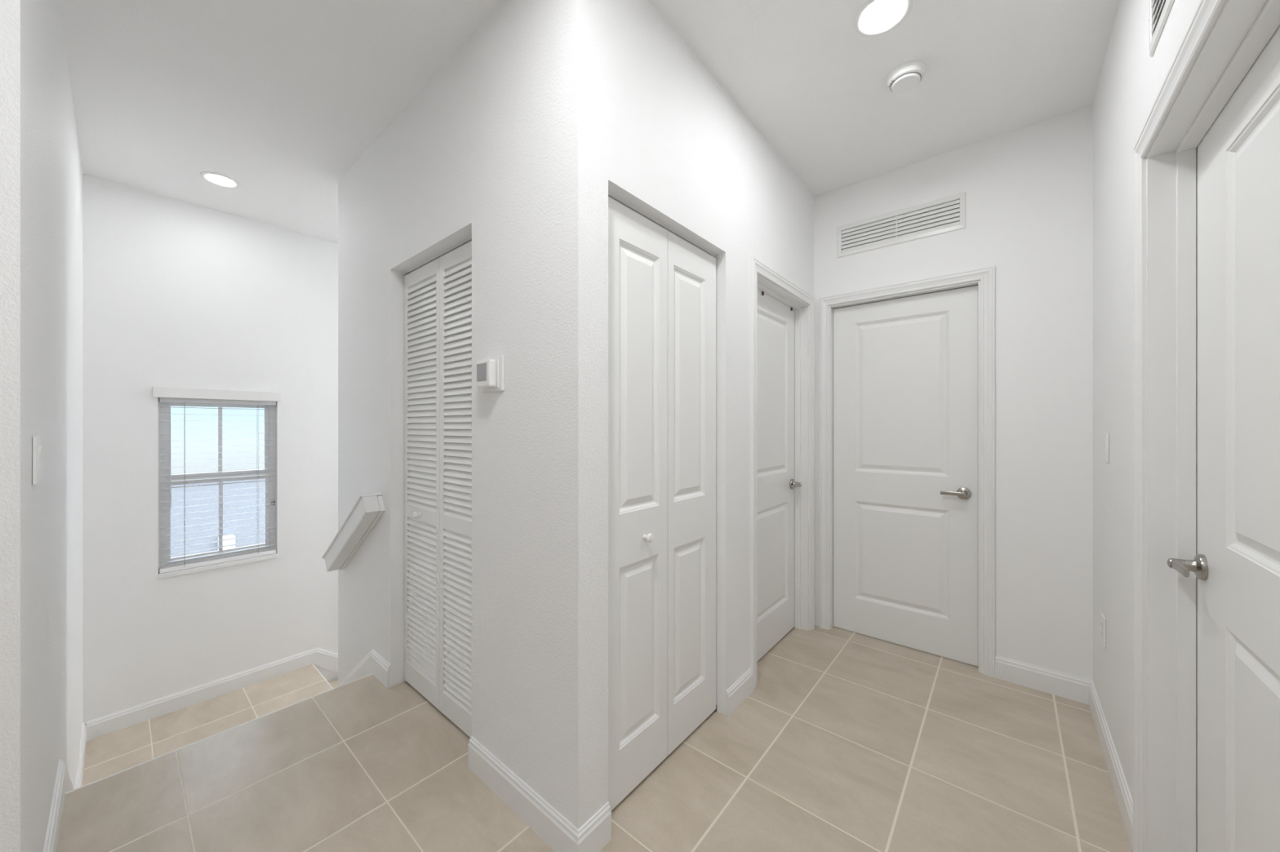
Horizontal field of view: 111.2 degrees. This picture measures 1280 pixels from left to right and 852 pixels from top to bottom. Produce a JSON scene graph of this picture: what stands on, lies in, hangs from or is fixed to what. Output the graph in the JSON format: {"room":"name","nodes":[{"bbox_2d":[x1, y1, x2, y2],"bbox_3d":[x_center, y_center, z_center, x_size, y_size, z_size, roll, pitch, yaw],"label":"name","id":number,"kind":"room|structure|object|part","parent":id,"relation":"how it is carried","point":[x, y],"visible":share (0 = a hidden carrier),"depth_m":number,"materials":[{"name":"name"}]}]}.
{"room":"upstairs hallway","nodes":[
{"label":"upstairs hallway","id":0,"kind":"room"},
{"bbox_2d":[0,0,82,851],"bbox_3d":[-2.305,0.334,1.688,2.540,3.604,0.115,0,0,40],"label":"wall","id":1,"kind":"structure","parent":0,"point":[41,171],"depth_m":1.11,"materials":[{"name":"white paint"}]},
{"bbox_2d":[32,435,43,484],"bbox_3d":[-1.468,0.082,1.069,0.072,0.116,0.012,0,0,40],"label":"light switch","id":2,"kind":"object","parent":1,"relation":"attached to","point":[37,448],"visible":1,"depth_m":1.05,"materials":[{"name":"white plastic"}]},
{"bbox_3d":[-1.470,0.082,1.067,0.072,0.116,0.006,0,0,40],"label":"plate","id":3,"kind":"part","parent":2,"relation":"part of","materials":[{"name":"white plastic"}]},
{"bbox_2d":[43,722,86,851],"bbox_3d":[-2.264,1.500,1.737,2.540,0.673,0.014,0,0,40],"label":"baseboard","id":4,"kind":"structure","parent":1,"relation":"attached to","point":[63,784],"depth_m":1.43,"materials":[{"name":"white wood"}]},
{"bbox_2d":[82,664,332,786],"bbox_3d":[-2.462,1.896,2.609,1.117,0.120,1.095,0,0,40],"label":"floor","id":5,"kind":"structure","parent":0,"point":[109,754],"depth_m":2.70,"materials":[{"name":"beige tile"}]},
{"bbox_2d":[82,173,337,725],"bbox_3d":[-2.010,1.327,4.171,0.200,5.590,4.299,0,0,40],"label":"wall","id":6,"kind":"structure","parent":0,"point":[176,293],"depth_m":2.87,"materials":[{"name":"white paint"}]},
{"bbox_2d":[86,648,337,741],"bbox_3d":[-1.887,3.048,4.152,0.014,2.643,4.170,0,0,40],"label":"baseboard","id":7,"kind":"structure","parent":6,"relation":"attached to","point":[117,721],"depth_m":2.92,"materials":[{"name":"white wood"}]},
{"bbox_2d":[152,386,281,573],"bbox_3d":[-2.875,0.344,3.010,0.072,1.187,0.634,0,0,40],"label":"window blind","id":8,"kind":"object","parent":6,"relation":"attached to","point":[166,394],"visible":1,"depth_m":2.97,"materials":[{"name":"white plastic"}]},
{"bbox_3d":[-2.995,0.382,2.882,0.053,1.080,0.002,0,0,40],"label":"ladder cord","id":9,"kind":"part","parent":8,"relation":"part of","materials":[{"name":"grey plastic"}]},
{"bbox_3d":[-2.881,0.925,3.018,0.048,0.026,0.578,0,0,40],"label":"rail","id":10,"kind":"part","parent":8,"relation":"part of","materials":[{"name":"white plastic"}]},
{"bbox_2d":[157,397,277,579],"bbox_3d":[-2.902,0.393,3.035,0.125,1.153,0.594,0,0,40],"label":"window","id":11,"kind":"structure","parent":6,"relation":"attached to","point":[163,407],"depth_m":3.02,"materials":[{"name":"white plastic"}]},
{"bbox_3d":[-2.937,0.106,3.065,0.020,0.521,0.522,0,0,40],"label":"sash","id":12,"kind":"part","parent":11,"relation":"part of","materials":[{"name":"white plastic"}]},
{"bbox_3d":[-2.879,0.955,3.015,0.065,0.029,0.594,0,0,40],"label":"sill","id":13,"kind":"part","parent":11,"relation":"part of","materials":[{"name":"white ceramic"}]},
{"bbox_3d":[-2.919,0.622,3.049,0.020,0.549,0.522,0,0,40],"label":"sash","id":14,"kind":"part","parent":11,"relation":"part of","materials":[{"name":"white plastic"}]},
{"bbox_2d":[65,673,372,794],"bbox_3d":[-1.681,1.279,1.881,0.006,0.015,0.956,0,0,40],"label":"trim","id":15,"kind":"structure","parent":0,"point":[371,673],"depth_m":1.78,"materials":[{"name":"white brushed aluminium metal"}]},
{"bbox_2d":[328,679,337,688],"bbox_3d":[-1.150,3.152,4.239,1.032,2.256,3.089,0,0,40],"label":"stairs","id":16,"kind":"structure","parent":0,"point":[334,684],"depth_m":3.44,"materials":[{"name":"beige ceramic"}]},
{"bbox_2d":[337,0,813,829],"bbox_3d":[0.030,1.327,3.176,2.142,5.590,3.200,0,0,40],"label":"wall","id":17,"kind":"structure","parent":0,"point":[517,145],"depth_m":1.55,"materials":[{"name":"white paint"}]},
{"bbox_2d":[312,663,333,688],"bbox_3d":[-2.141,1.843,3.057,1.004,0.015,0.005,0,0,40],"label":"trim","id":18,"kind":"structure","parent":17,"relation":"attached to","point":[313,664],"depth_m":3.21,"materials":[{"name":"white ceramic"}]},
{"bbox_2d":[322,492,385,572],"bbox_3d":[-1.551,0.584,2.352,0.677,0.506,0.094,0,0,40],"label":"handrail","id":19,"kind":"object","parent":17,"relation":"attached to","point":[369,508],"visible":1,"depth_m":2.27,"materials":[{"name":"white wood"}]},
{"bbox_2d":[337,649,390,688],"bbox_3d":[-1.521,1.582,2.380,0.789,0.838,0.014,0,0,40],"label":"baseboard","id":20,"kind":"structure","parent":17,"relation":"attached to","point":[374,664],"depth_m":2.25,"materials":[{"name":"white wood"}]},
{"bbox_2d":[404,236,471,737],"bbox_3d":[-0.885,0.247,1.933,0.756,2.021,0.064,0,0,40],"label":"door","id":21,"kind":"structure","parent":17,"relation":"in","point":[437,291],"depth_m":1.93,"materials":[{"name":"white wood"}]},
{"bbox_3d":[-1.042,0.414,2.044,0.032,0.032,0.033,0,0,40],"label":"knob","id":22,"kind":"part","parent":21,"relation":"part of","materials":[{"name":"white plastic"}]},
{"bbox_2d":[476,355,504,392],"bbox_3d":[-0.529,-0.181,1.527,0.131,0.122,0.045,0,0,40],"label":"thermostat","id":23,"kind":"object","parent":17,"relation":"attached to","point":[491,371],"visible":1,"depth_m":1.50,"materials":[{"name":"white plastic"}]},
{"bbox_2d":[467,736,611,851],"bbox_3d":[-0.364,1.218,1.490,0.608,0.109,0.136,0,0,40],"label":"baseboard","id":24,"kind":"structure","parent":17,"relation":"attached to","point":[555,830],"depth_m":1.36,"materials":[{"name":"white wood"}]},
{"bbox_2d":[608,191,716,811],"bbox_3d":[0.104,0.255,1.669,0.068,2.035,0.735,0,0,40],"label":"door","id":25,"kind":"structure","parent":17,"relation":"in","point":[662,282],"depth_m":1.63,"materials":[{"name":"white wood"}]},
{"bbox_3d":[0.028,0.396,1.552,0.033,0.032,0.032,0,0,40],"label":"knob","id":26,"kind":"part","parent":25,"relation":"part of","materials":[{"name":"white plastic"}]},
{"bbox_2d":[725,668,752,717],"bbox_3d":[0.458,1.218,2.009,0.014,0.109,0.238,0,0,40],"label":"baseboard","id":27,"kind":"structure","parent":17,"relation":"attached to","point":[742,688],"depth_m":1.99,"materials":[{"name":"white wood"}]},
{"bbox_2d":[750,256,814,692],"bbox_3d":[0.770,0.231,2.467,0.132,2.082,0.866,0,0,40],"label":"door","id":28,"kind":"structure","parent":17,"relation":"in","point":[782,313],"depth_m":2.58,"materials":[{"name":"white wood"}]},
{"bbox_3d":[0.733,0.261,2.498,0.035,2.002,0.726,0,0,40],"label":"panel","id":29,"kind":"part","parent":28,"relation":"part of","materials":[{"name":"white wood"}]},
{"bbox_3d":[0.948,0.360,2.657,0.028,0.027,0.114,0,0,40],"label":"lever","id":30,"kind":"part","parent":28,"relation":"part of","materials":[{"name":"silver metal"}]},
{"bbox_2d":[58,0,1119,243],"bbox_3d":[-0.924,-1.543,1.628,5.134,0.150,7.030,0,0,40],"label":"ceiling","id":31,"kind":"structure","parent":0,"point":[281,100],"depth_m":1.86,"materials":[{"name":"white paint"}]},
{"bbox_2d":[200,171,240,188],"bbox_3d":[-2.502,-1.465,2.614,0.176,0.005,0.176,0,0,40],"label":"recessed light","id":32,"kind":"object","parent":31,"relation":"in","point":[222,180],"visible":1,"depth_m":2.61,"materials":[{"name":"white plastic"}]},
{"bbox_2d":[853,0,912,37],"bbox_3d":[0.864,-1.465,1.560,0.184,0.005,0.184,0,0,40],"label":"recessed light","id":33,"kind":"object","parent":31,"relation":"in","point":[882,16],"visible":1,"depth_m":1.57,"materials":[{"name":"white plastic"}]},
{"bbox_2d":[886,59,925,93],"bbox_3d":[1.108,-1.444,1.826,0.140,0.047,0.140,0,0,40],"label":"smoke detector","id":34,"kind":"object","parent":31,"relation":"attached to","point":[904,77],"visible":1,"depth_m":1.80,"materials":[{"name":"white plastic"}]},
{"bbox_2d":[888,71,921,91],"bbox_3d":[1.106,-1.432,1.827,0.113,0.004,0.109,0,0,40],"label":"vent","id":35,"kind":"object","parent":34,"relation":"attached to","point":[900,81],"depth_m":1.81,"materials":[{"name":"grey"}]},
{"bbox_2d":[57,625,1131,851],"bbox_3d":[-0.448,1.342,0.776,3.309,0.140,6.107,0,0,40],"label":"floor","id":36,"kind":"structure","parent":0,"point":[845,740],"depth_m":1.56,"materials":[{"name":"beige tile"}]},
{"bbox_2d":[813,104,1093,680],"bbox_3d":[1.626,-0.098,2.444,1.475,2.740,0.115,0,0,40],"label":"wall","id":37,"kind":"structure","parent":0,"point":[1028,189],"depth_m":2.14,"materials":[{"name":"white paint"}]},
{"bbox_2d":[836,191,965,257],"bbox_3d":[1.478,-1.133,2.519,0.640,0.189,0.059,0,0,40],"label":"air vent","id":38,"kind":"object","parent":37,"relation":"in","point":[900,227],"visible":1,"depth_m":2.48,"materials":[{"name":"white metal"}]},
{"bbox_2d":[818,265,995,678],"bbox_3d":[1.501,0.231,2.538,0.865,2.082,0.132,0,0,40],"label":"door","id":39,"kind":"structure","parent":37,"relation":"in","point":[907,369],"depth_m":2.50,"materials":[{"name":"white wood"}]},
{"bbox_3d":[1.670,0.360,2.337,0.114,0.027,0.028,0,0,40],"label":"lever","id":40,"kind":"part","parent":39,"relation":"part of","materials":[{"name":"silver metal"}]},
{"bbox_2d":[1093,0,1200,799],"bbox_3d":[0.309,-0.098,-0.185,0.115,2.740,5.607,0,0,40],"label":"wall","id":41,"kind":"structure","parent":0,"point":[1131,81],"depth_m":1.56,"materials":[{"name":"white paint"}]},
{"bbox_2d":[995,655,1133,851],"bbox_3d":[1.627,1.218,1.746,0.347,0.109,0.954,0,0,40],"label":"baseboard","id":42,"kind":"structure","parent":41,"relation":"attached to","point":[1065,686],"depth_m":2.01,"materials":[{"name":"white wood"}]},
{"bbox_2d":[1100,613,1106,648],"bbox_3d":[1.859,0.820,1.760,0.008,0.116,0.072,0,0,40],"label":"electrical outlet","id":43,"kind":"object","parent":41,"relation":"attached to","point":[1103,621],"visible":1,"depth_m":1.74,"materials":[{"name":"white plastic"}]},
{"bbox_2d":[1102,432,1108,462],"bbox_3d":[1.813,0.084,1.707,0.012,0.116,0.072,0,0,40],"label":"light switch","id":44,"kind":"object","parent":41,"relation":"attached to","point":[1105,441],"visible":1,"depth_m":1.70,"materials":[{"name":"white plastic"}]},
{"bbox_2d":[1148,0,1174,57],"bbox_3d":[1.183,-1.085,0.916,0.059,0.190,0.640,0,0,40],"label":"air vent","id":45,"kind":"object","parent":41,"relation":"in","point":[1163,9],"visible":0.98,"depth_m":1.13,"materials":[{"name":"white metal"}]},
{"bbox_2d":[1133,0,1279,851],"bbox_3d":[1.178,0.231,0.860,0.137,2.082,0.980,0,0,40],"label":"door","id":46,"kind":"structure","parent":41,"relation":"in","point":[1206,150],"depth_m":1.06,"materials":[{"name":"white wood"}]},
{"bbox_3d":[1.372,0.360,1.111,0.028,0.027,0.114,0,0,40],"label":"lever","id":47,"kind":"part","parent":46,"relation":"part of","materials":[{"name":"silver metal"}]},
{"bbox_3d":[1.132,0.231,0.899,0.017,2.082,0.980,0,0,40],"label":"casing","id":48,"kind":"part","parent":46,"relation":"part of","materials":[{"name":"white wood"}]},
{"bbox_3d":[1.217,0.262,0.827,0.035,2.004,0.840,0,0,40],"label":"panel","id":49,"kind":"part","parent":46,"relation":"part of","materials":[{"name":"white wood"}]},
{"label":"outside","id":50,"kind":"structure","parent":0,"visible":0},
{"bbox_3d":[-9.179,4.722,8.814,16.500,0.100,24.000,0,0,40],"label":"ground","id":51,"kind":"structure","parent":50,"visible":0},
{"bbox_2d":[170,478,265,558],"bbox_3d":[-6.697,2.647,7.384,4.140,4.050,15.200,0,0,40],"label":"window pane","id":52,"kind":"structure","parent":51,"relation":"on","point":[246,485],"depth_m":5.72,"materials":[{"name":"clear glass"}]},
{"bbox_2d":[217,534,235,551],"bbox_3d":[-5.443,1.572,5.768,0.140,0.240,0.155,0,0,40],"label":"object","id":53,"kind":"object","parent":52,"relation":"attached to","point":[224,536],"depth_m":5.74,"materials":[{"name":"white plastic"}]}
]}

